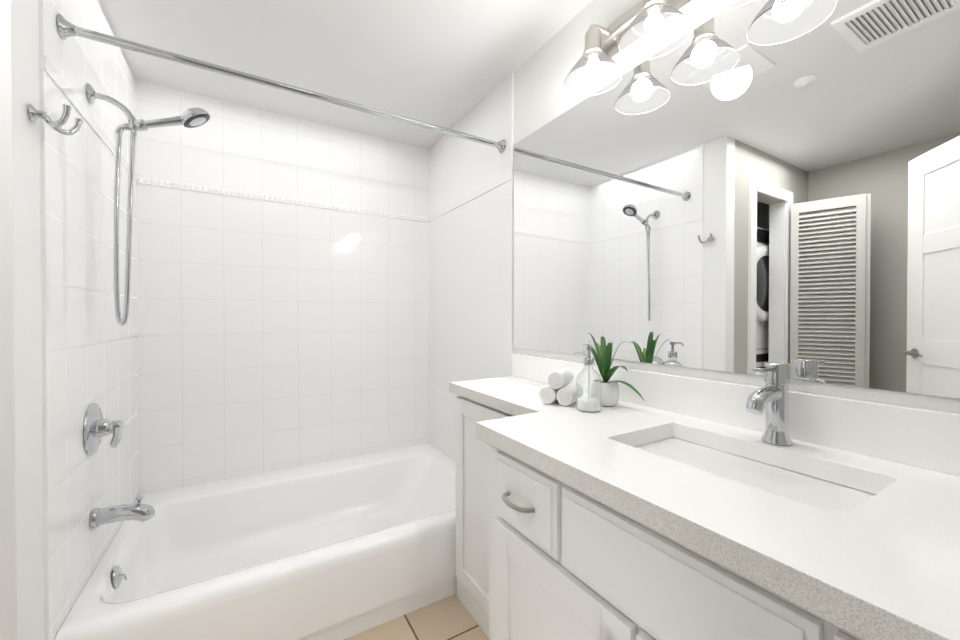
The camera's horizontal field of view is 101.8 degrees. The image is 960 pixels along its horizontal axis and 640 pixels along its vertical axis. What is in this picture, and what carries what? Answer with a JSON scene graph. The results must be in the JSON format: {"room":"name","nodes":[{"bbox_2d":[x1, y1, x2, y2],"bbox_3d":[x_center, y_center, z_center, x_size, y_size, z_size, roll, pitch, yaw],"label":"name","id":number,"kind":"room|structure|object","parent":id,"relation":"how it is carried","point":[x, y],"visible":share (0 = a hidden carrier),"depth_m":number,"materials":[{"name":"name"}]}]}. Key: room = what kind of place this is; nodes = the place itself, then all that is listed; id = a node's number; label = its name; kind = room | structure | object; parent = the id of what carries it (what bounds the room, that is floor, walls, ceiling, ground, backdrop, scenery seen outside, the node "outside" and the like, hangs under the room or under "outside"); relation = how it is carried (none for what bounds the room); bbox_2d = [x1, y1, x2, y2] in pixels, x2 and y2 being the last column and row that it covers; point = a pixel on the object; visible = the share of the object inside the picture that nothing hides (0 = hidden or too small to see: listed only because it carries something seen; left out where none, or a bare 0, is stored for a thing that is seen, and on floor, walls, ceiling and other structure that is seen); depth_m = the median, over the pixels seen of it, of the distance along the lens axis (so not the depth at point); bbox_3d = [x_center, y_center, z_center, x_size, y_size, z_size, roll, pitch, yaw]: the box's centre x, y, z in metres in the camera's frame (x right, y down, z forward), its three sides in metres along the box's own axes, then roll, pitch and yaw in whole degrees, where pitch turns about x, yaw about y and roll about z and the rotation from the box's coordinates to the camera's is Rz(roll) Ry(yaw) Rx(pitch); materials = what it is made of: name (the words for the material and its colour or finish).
{"room":"bathroom","nodes":[
{"label":"bathroom","id":0,"kind":"room"},
{"bbox_2d":[0,0,44,639],"bbox_3d":[-1.401,0.016,1.358,0.100,2.320,1.151,0,1,-31],"label":"wall","id":1,"kind":"structure","parent":0,"point":[22,613],"depth_m":0.92,"materials":[{"name":"white paint"}]},
{"bbox_2d":[27,104,82,134],"bbox_3d":[-1.072,-0.506,0.984,0.083,0.054,0.097,0,1,-31],"label":"robe hook","id":2,"kind":"object","parent":1,"relation":"attached to","point":[34,114],"visible":1,"depth_m":0.97,"materials":[{"name":"silver metal"}]},
{"bbox_2d":[39,0,138,639],"bbox_3d":[-1.389,-0.135,1.441,0.008,2.020,1.002,0,1,-31],"label":"wall tile","id":3,"kind":"structure","parent":1,"relation":"attached to","point":[89,350],"depth_m":1.24,"materials":[{"name":"white tile"}]},
{"bbox_2d":[83,403,123,455],"bbox_3d":[-1.266,0.366,1.332,0.084,0.172,0.172,0,1,-31],"label":"shower valve","id":4,"kind":"object","parent":3,"relation":"attached to","point":[97,427],"visible":1,"depth_m":1.30,"materials":[{"name":"silver metal"}]},
{"bbox_2d":[90,496,154,527],"bbox_3d":[-1.232,0.666,1.355,0.163,0.086,0.062,0,1,-31],"label":"tub spout","id":5,"kind":"object","parent":3,"relation":"attached to","point":[140,511],"visible":1,"depth_m":1.34,"materials":[{"name":"silver metal"}]},
{"bbox_2d":[86,83,209,325],"bbox_3d":[-1.160,-0.383,1.389,0.333,0.806,0.100,0,1,-31],"label":"shower head","id":6,"kind":"object","parent":3,"relation":"attached to","point":[192,117],"visible":1,"depth_m":1.34},
{"bbox_2d":[56,14,505,152],"bbox_3d":[-0.538,-0.832,1.489,1.506,0.062,0.062,0,1,-31],"label":"curtain rod","id":7,"kind":"object","parent":3,"relation":"attached to","point":[66,29],"visible":0.98,"depth_m":1.33,"materials":[{"name":"silver metal"}]},
{"bbox_2d":[99,0,592,148],"bbox_3d":[-0.788,-1.164,0.737,2.924,0.050,3.029,0,1,-31],"label":"ceiling","id":8,"kind":"structure","parent":0,"point":[449,64],"depth_m":1.66,"materials":[{"name":"white paint"}]},
{"bbox_2d":[344,593,488,639],"bbox_3d":[-0.788,1.206,0.757,2.924,0.050,3.029,0,1,-31],"label":"floor","id":9,"kind":"structure","parent":0,"point":[449,618],"depth_m":1.50,"materials":[{"name":"tile"}]},
{"bbox_2d":[55,443,456,639],"bbox_3d":[-0.743,1.007,1.848,1.507,0.328,0.983,0,1,-31],"label":"bathtub","id":10,"kind":"object","parent":9,"relation":"on","point":[342,548],"visible":0.77,"depth_m":1.61,"materials":[{"name":"white ceramic"}]},
{"bbox_2d":[449,353,959,639],"bbox_3d":[0.285,0.669,1.053,0.574,1.018,1.430,0,1,-31],"label":"bathroom vanity","id":11,"kind":"object","parent":9,"relation":"on","point":[674,507],"visible":1,"depth_m":0.70,"materials":[{"name":"stone"}]},
{"bbox_2d":[539,367,582,405],"bbox_3d":[0.262,0.210,1.258,0.112,0.105,0.131,0,1,28],"label":"towels","id":12,"kind":"object","parent":11,"relation":"on","point":[554,389],"visible":0.92,"depth_m":1.21,"materials":[{"name":"white fabric"}]},
{"bbox_2d":[576,346,601,411],"bbox_3d":[0.318,0.170,1.143,0.074,0.187,0.072,0,1,-31],"label":"soap dispenser","id":13,"kind":"object","parent":11,"relation":"on","point":[587,404],"visible":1,"depth_m":1.13,"materials":[{"name":"clear glass"}]},
{"bbox_2d":[573,333,644,405],"bbox_3d":[0.386,0.152,1.191,0.122,0.222,0.210,0,1,-31],"label":"plant","id":14,"kind":"object","parent":11,"relation":"on","point":[610,388],"visible":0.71,"depth_m":1.19,"materials":[{"name":"green plant"}]},
{"bbox_2d":[746,362,792,445],"bbox_3d":[0.611,0.180,0.829,0.140,0.173,0.055,0,1,-31],"label":"faucet","id":15,"kind":"object","parent":11,"relation":"on","point":[771,397],"visible":1,"depth_m":0.83,"materials":[{"name":"silver metal"}]},
{"bbox_2d":[513,0,959,413],"bbox_3d":[0.351,0.014,1.593,0.100,2.320,2.549,0,1,-31],"label":"wall","id":16,"kind":"structure","parent":0,"point":[542,96],"depth_m":1.45,"materials":[{"name":"white paint"}]},
{"bbox_2d":[428,72,512,461],"bbox_3d":[-0.097,-0.142,2.235,0.008,2.020,0.968,0,1,-31],"label":"wall tile","id":17,"kind":"structure","parent":16,"relation":"attached to","point":[470,274],"depth_m":2.16,"materials":[{"name":"white tile"}]},
{"bbox_2d":[564,0,752,95],"bbox_3d":[0.538,-0.868,0.966,0.214,0.226,0.845,0,1,-31],"label":"sconce","id":18,"kind":"object","parent":16,"relation":"attached to","point":[646,29],"visible":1,"depth_m":1.13,"materials":[{"name":"white glass"}]},
{"bbox_2d":[514,0,959,397],"bbox_3d":[0.516,-0.336,1.210,0.005,0.936,1.389,0,1,-31],"label":"mirror","id":19,"kind":"object","parent":16,"relation":"attached to","point":[746,188],"visible":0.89,"depth_m":0.93,"materials":[{"name":"clear glass"}]},
{"bbox_3d":[-1.476,0.010,2.042,2.774,2.320,0.100,0,1,-31],"label":"wall","id":20,"kind":"structure","parent":0,"visible":0},
{"bbox_2d":[39,55,144,183],"bbox_3d":[-1.377,-0.669,1.437,0.030,0.036,0.990,0,1,-31],"label":"trim","id":21,"kind":"structure","parent":20,"relation":"attached to","point":[47,67],"depth_m":1.22,"materials":[{"name":"white tile"}]},
{"bbox_2d":[136,80,428,494],"bbox_3d":[-0.998,-0.142,2.264,1.524,2.020,0.008,0,1,-31],"label":"wall tile","id":22,"kind":"structure","parent":20,"relation":"attached to","point":[273,336],"depth_m":2.17,"materials":[{"name":"white tile"}]},
{"bbox_2d":[145,177,425,221],"bbox_3d":[-0.996,-0.676,2.255,1.524,0.036,0.018,0,1,-31],"label":"trim","id":23,"kind":"structure","parent":20,"relation":"attached to","point":[148,180],"depth_m":2.16,"materials":[{"name":"white tile"}]},
{"bbox_2d":[426,171,512,221],"bbox_3d":[-0.101,-0.676,2.221,0.024,0.036,0.956,0,1,-31],"label":"trim","id":24,"kind":"structure","parent":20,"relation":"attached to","point":[508,176],"depth_m":2.11,"materials":[{"name":"white tile"}]}
]}

